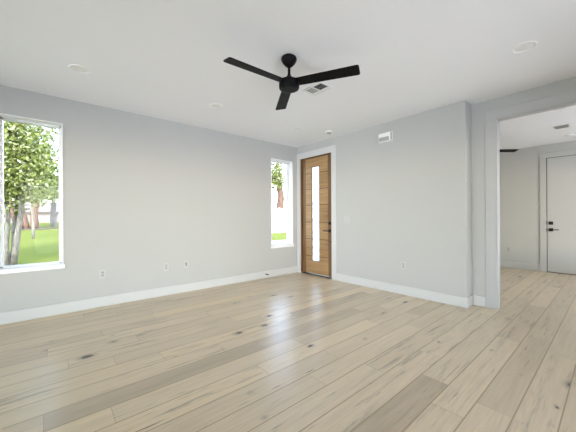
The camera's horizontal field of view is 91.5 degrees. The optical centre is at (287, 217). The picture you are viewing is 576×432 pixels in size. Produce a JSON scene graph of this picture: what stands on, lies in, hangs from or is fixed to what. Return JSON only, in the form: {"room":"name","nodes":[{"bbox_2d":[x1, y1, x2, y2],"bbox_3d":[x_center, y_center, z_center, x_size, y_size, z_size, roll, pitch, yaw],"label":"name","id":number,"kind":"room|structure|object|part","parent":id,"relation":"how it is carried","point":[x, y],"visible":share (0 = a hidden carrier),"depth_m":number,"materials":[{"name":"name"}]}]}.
{"room":"empty living room","nodes":[
{"label":"empty living room","id":0,"kind":"room"},
{"bbox_2d":[0,85,296,312],"bbox_3d":[-2.454,-0.149,4.073,7.160,2.750,0.200,0,0,-41],"label":"wall","id":1,"kind":"structure","parent":0,"point":[141,193],"depth_m":4.23,"materials":[{"name":"paint"}]},
{"bbox_2d":[0,113,64,273],"bbox_3d":[-3.161,-0.265,3.469,0.670,1.860,0.260,0,0,-41],"label":"window","id":2,"kind":"structure","parent":1,"relation":"in","point":[8,269],"depth_m":3.42,"materials":[{"name":"white plastic"}]},
{"bbox_3d":[-3.121,0.625,3.427,0.614,0.052,0.150,0,0,-40],"label":"sill","id":3,"kind":"part","parent":2,"relation":"part of","materials":[{"name":"white plastic"}]},
{"bbox_2d":[99,269,105,278],"bbox_3d":[-2.546,0.780,3.852,0.074,0.120,0.009,0,0,-41],"label":"wall outlet","id":4,"kind":"object","parent":1,"relation":"attached to","point":[102,273],"visible":1,"depth_m":3.85,"materials":[{"name":"white plastic"}]},
{"bbox_2d":[0,266,297,324],"bbox_3d":[-2.361,1.157,4.004,6.800,0.137,0.016,0,0,-41],"label":"baseboard","id":5,"kind":"structure","parent":1,"relation":"attached to","point":[67,307],"depth_m":4.02,"materials":[{"name":"paint"}]},
{"bbox_2d":[164,263,168,270],"bbox_3d":[-1.909,0.778,4.396,0.074,0.120,0.009,0,0,-41],"label":"wall outlet","id":6,"kind":"object","parent":1,"relation":"attached to","point":[166,265],"visible":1,"depth_m":4.40,"materials":[{"name":"white plastic"}]},
{"bbox_2d":[184,260,187,267],"bbox_3d":[-1.671,0.767,4.599,0.074,0.120,0.010,0,0,-41],"label":"jack plate","id":7,"kind":"object","parent":1,"relation":"attached to","point":[185,261],"visible":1,"depth_m":4.60,"materials":[{"name":"white plastic"}]},
{"bbox_2d":[271,158,293,247],"bbox_3d":[-0.186,-0.281,6.010,0.670,1.860,0.260,0,0,-41],"label":"window","id":8,"kind":"structure","parent":1,"relation":"in","point":[289,165],"depth_m":6.15,"materials":[{"name":"white plastic"}]},
{"bbox_3d":[-0.212,-0.304,6.041,0.562,1.786,0.070,0,0,-40],"label":"frame","id":9,"kind":"part","parent":8,"relation":"part of","materials":[{"name":"white plastic"}]},
{"bbox_3d":[-0.145,0.609,5.968,0.614,0.052,0.150,0,0,-40],"label":"sill","id":10,"kind":"part","parent":8,"relation":"part of","materials":[{"name":"white plastic"}]},
{"bbox_2d":[0,267,575,431],"bbox_3d":[1.130,1.307,2.958,11.150,0.200,6.540,0,0,-41],"label":"floor","id":11,"kind":"structure","parent":0,"point":[297,351],"depth_m":2.35,"materials":[{"name":"brown wood"}]},
{"bbox_2d":[0,0,575,148],"bbox_3d":[0.792,-1.641,-1.131,16.950,0.200,13.440,0,0,-41],"label":"ceiling","id":12,"kind":"structure","parent":0,"point":[161,59],"depth_m":2.67,"materials":[{"name":"paint"}]},
{"bbox_2d":[68,64,90,73],"bbox_3d":[-2.144,-1.522,2.890,0.190,0.007,0.190,0,0,-41],"label":"recessed light","id":13,"kind":"object","parent":12,"relation":"in","point":[80,69],"visible":1,"depth_m":2.89,"materials":[{"name":"white plastic"}]},
{"bbox_2d":[209,103,222,108],"bbox_3d":[-0.990,-1.528,3.869,0.190,0.007,0.190,0,0,-41],"label":"recessed light","id":14,"kind":"object","parent":12,"relation":"in","point":[214,105],"visible":1,"depth_m":3.87,"materials":[{"name":"white plastic"}]},
{"bbox_2d":[223,53,359,109],"bbox_3d":[-0.011,-1.378,2.824,1.188,0.318,1.034,0,0,-9],"label":"ceiling fan","id":15,"kind":"object","parent":12,"relation":"hanging from","point":[288,84],"visible":1,"depth_m":2.59,"materials":[{"name":"black metal"}]},
{"bbox_3d":[-0.279,-1.282,2.452,0.573,0.032,0.123,0,0,-39],"label":"blade","id":16,"kind":"part","parent":15,"relation":"part of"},
{"bbox_3d":[-0.045,-1.284,3.052,0.123,0.032,0.573,0,0,-9],"label":"blade","id":17,"kind":"part","parent":15,"relation":"part of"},
{"bbox_3d":[0.357,-1.286,2.550,0.573,0.032,0.123,0,0,21],"label":"blade","id":18,"kind":"part","parent":15,"relation":"part of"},
{"bbox_2d":[301,82,332,95],"bbox_3d":[0.344,-1.533,3.352,0.254,0.011,0.304,0,0,-41],"label":"ceiling vent","id":19,"kind":"object","parent":12,"relation":"in","point":[317,88],"visible":0.93,"depth_m":3.35,"materials":[{"name":"white metal"}]},
{"bbox_3d":[0.407,-1.535,3.405,0.046,0.008,0.260,0,0,-40],"label":"plate","id":20,"kind":"part","parent":19,"relation":"part of","materials":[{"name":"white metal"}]},
{"bbox_2d":[500,149,518,151],"bbox_3d":[3.975,-1.400,5.510,1.034,0.318,1.188,0,0,0],"label":"ceiling fan","id":21,"kind":"object","parent":12,"relation":"hanging from","point":[501,150],"visible":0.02,"depth_m":5.49,"materials":[{"name":"black metal"}]},
{"bbox_2d":[511,41,537,53],"bbox_3d":[2.150,-1.545,2.554,0.190,0.007,0.190,0,0,-41],"label":"recessed light","id":22,"kind":"object","parent":12,"relation":"in","point":[523,47],"visible":1,"depth_m":2.55,"materials":[{"name":"white plastic"}]},
{"bbox_2d":[550,107,567,111],"bbox_3d":[3.889,-1.554,4.026,0.190,0.007,0.190,0,0,-41],"label":"recessed light","id":23,"kind":"object","parent":12,"relation":"in","point":[560,109],"visible":0.65,"depth_m":4.05,"materials":[{"name":"white plastic"}]},
{"bbox_2d":[552,123,570,129],"bbox_3d":[4.713,-1.557,4.835,0.260,0.011,0.220,0,0,-41],"label":"ceiling vent","id":24,"kind":"object","parent":12,"relation":"in","point":[564,125],"visible":1,"depth_m":4.82,"materials":[{"name":"white metal"}]},
{"bbox_2d":[297,100,471,297],"bbox_3d":[1.373,-0.169,5.044,0.241,2.750,3.294,0,0,-41],"label":"wall","id":25,"kind":"structure","parent":0,"point":[407,198],"depth_m":4.30,"materials":[{"name":"paint"}]},
{"bbox_2d":[301,153,331,278],"bbox_3d":[0.617,-0.028,5.845,0.190,2.475,0.887,0,0,-41],"label":"door","id":26,"kind":"structure","parent":25,"relation":"in","point":[314,189],"depth_m":5.84,"materials":[{"name":"brown wood"}]},
{"bbox_2d":[312,166,318,260],"bbox_3d":[0.586,-0.071,5.859,0.006,1.962,0.206,0,0,-40],"label":"glass light","id":27,"kind":"object","parent":26,"relation":"attached to","point":[315,180],"depth_m":5.87,"materials":[{"name":"glass"}]},
{"bbox_2d":[297,145,336,279],"bbox_3d":[0.564,-0.090,5.792,0.019,2.600,1.102,0,0,-41],"label":"door frame","id":28,"kind":"structure","parent":25,"relation":"attached to","point":[332,149],"depth_m":5.45,"materials":[{"name":"paint"}]},
{"bbox_2d":[344,217,349,222],"bbox_3d":[1.086,0.047,5.188,0.010,0.120,0.132,0,0,-41],"label":"light switch","id":29,"kind":"object","parent":25,"relation":"attached to","point":[346,219],"visible":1,"depth_m":5.18,"materials":[{"name":"white plastic"}]},
{"bbox_2d":[379,131,392,142],"bbox_3d":[1.581,-1.300,4.565,0.056,0.150,0.230,0,0,-41],"label":"door chime","id":30,"kind":"object","parent":25,"relation":"attached to","point":[388,136],"visible":1,"depth_m":4.53,"materials":[{"name":"white plastic"}]},
{"bbox_2d":[379,136,388,141],"bbox_3d":[1.555,-1.271,4.554,0.002,0.062,0.177,0,0,-40],"label":"grille","id":31,"kind":"object","parent":30,"relation":"attached to","point":[381,138],"depth_m":4.56,"materials":[{"name":"grey plastic"}]},
{"bbox_2d":[336,273,466,307],"bbox_3d":[1.646,1.136,4.534,0.016,0.137,2.205,0,0,-41],"label":"baseboard","id":32,"kind":"structure","parent":25,"relation":"attached to","point":[454,300],"depth_m":4.30,"materials":[{"name":"paint"}]},
{"bbox_2d":[401,261,405,269],"bbox_3d":[1.794,0.750,4.364,0.009,0.120,0.074,0,0,-41],"label":"wall outlet","id":33,"kind":"object","parent":25,"relation":"attached to","point":[403,264],"visible":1,"depth_m":4.36,"materials":[{"name":"white plastic"}]},
{"bbox_2d":[467,294,485,307],"bbox_3d":[2.501,1.131,3.731,0.241,0.137,0.159,0,0,-41],"label":"baseboard","id":34,"kind":"structure","parent":25,"relation":"attached to","point":[477,300],"depth_m":3.78,"materials":[{"name":"paint"}]},
{"bbox_2d":[471,77,575,296],"bbox_3d":[2.995,-0.178,3.414,0.109,2.750,4.800,0,0,-41],"label":"wall","id":35,"kind":"structure","parent":0,"point":[478,110],"depth_m":3.78,"materials":[{"name":"paint"}]},
{"bbox_2d":[485,90,575,308],"bbox_3d":[3.362,-0.105,2.985,0.129,2.600,2.098,0,0,-41],"label":"door frame","id":36,"kind":"structure","parent":35,"relation":"attached to","point":[492,118],"depth_m":3.67,"materials":[{"name":"paint"}]},
{"bbox_2d":[500,141,575,264],"bbox_3d":[5.869,-0.194,5.868,0.150,2.750,4.500,0,0,-41],"label":"wall","id":37,"kind":"structure","parent":0,"point":[520,169],"depth_m":6.40,"materials":[{"name":"paint"}]},
{"bbox_2d":[500,261,539,270],"bbox_3d":[4.941,1.118,6.835,0.016,0.137,1.815,0,0,-41],"label":"baseboard","id":38,"kind":"structure","parent":37,"relation":"attached to","point":[524,266],"depth_m":6.40,"materials":[{"name":"paint"}]},
{"bbox_2d":[540,149,575,274],"bbox_3d":[5.875,-0.106,5.695,0.068,2.575,1.146,0,0,-41],"label":"door","id":39,"kind":"structure","parent":37,"relation":"in","point":[558,168],"depth_m":5.92,"materials":[{"name":"paint"}]},
{"label":"outside","id":40,"kind":"structure","parent":0,"visible":0},
{"bbox_2d":[4,222,318,264],"bbox_3d":[-10.765,0.951,43.405,200.000,1.200,160.000,0,0,-41],"label":"ground","id":41,"kind":"structure","parent":40,"point":[45,245],"depth_m":13.93,"materials":[{"name":"green plant"}]},
{"bbox_2d":[4,228,53,230],"bbox_3d":[-22.697,1.038,24.271,3.800,0.178,2.400,0,0,-41],"label":"mulch bed","id":42,"kind":"object","parent":41,"relation":"on","point":[10,228],"visible":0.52,"depth_m":24.29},
{"bbox_2d":[9,124,58,228],"bbox_3d":[-24.438,-4.231,23.390,10.488,10.830,6.836,0,0,-41],"label":"tree","id":43,"kind":"object","parent":42,"relation":"on","point":[25,224],"visible":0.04,"depth_m":24.64,"materials":[{"name":"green plant"}]},
{"bbox_2d":[3,121,58,265],"bbox_3d":[-8.747,-2.978,8.383,3.864,9.008,3.287,0,0,-44],"label":"tree","id":44,"kind":"object","parent":41,"relation":"on","point":[23,169],"visible":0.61,"depth_m":8.53,"materials":[{"name":"green plant"}]},
{"bbox_2d":[4,202,58,222],"bbox_3d":[-37.239,-0.697,37.899,10.600,2.900,7.000,0,0,-41],"label":"house","id":45,"kind":"structure","parent":41,"relation":"on","point":[43,212],"depth_m":37.83,"materials":[{"name":"paint"}]},
{"bbox_2d":[31,171,56,238],"bbox_3d":[-15.276,-0.859,16.753,2.276,4.309,2.258,0,0,-41],"label":"sapling","id":46,"kind":"object","parent":41,"relation":"on","point":[32,208],"visible":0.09,"depth_m":16.73,"materials":[{"name":"green plant"}]},
{"bbox_2d":[39,178,58,226],"bbox_3d":[-24.386,-1.716,29.229,5.491,5.437,4.531,0,0,-41],"label":"street tree","id":47,"kind":"object","parent":41,"relation":"on","point":[53,205],"visible":0.07,"depth_m":28.93,"materials":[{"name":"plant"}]},
{"bbox_2d":[54,214,57,228],"bbox_3d":[-21.050,0.374,25.418,0.280,1.360,0.280,0,0,-41],"label":"marker post","id":48,"kind":"object","parent":41,"relation":"on","point":[55,215],"visible":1,"depth_m":25.34,"materials":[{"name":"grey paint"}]},
{"bbox_2d":[272,162,285,208],"bbox_3d":[-1.226,-2.968,31.836,2.555,8.332,2.867,0,0,-41],"label":"tree","id":49,"kind":"object","parent":41,"relation":"on","point":[277,175],"visible":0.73,"depth_m":31.65,"materials":[{"name":"green plant"}]},
{"bbox_2d":[272,208,317,232],"bbox_3d":[-0.708,0.275,23.157,9.300,2.100,0.162,0,0,-41],"label":"fence","id":50,"kind":"object","parent":41,"relation":"on","point":[278,214],"visible":0.17,"depth_m":22.99,"materials":[{"name":"white paint"}]},
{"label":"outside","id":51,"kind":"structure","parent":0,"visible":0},
{"bbox_2d":[272,240,315,247],"bbox_3d":[2.489,1.435,17.111,14.000,0.130,3.600,0,0,-41],"label":"driveway","id":52,"kind":"structure","parent":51,"point":[276,241],"depth_m":16.02,"materials":[{"name":"concrete"}]}
]}

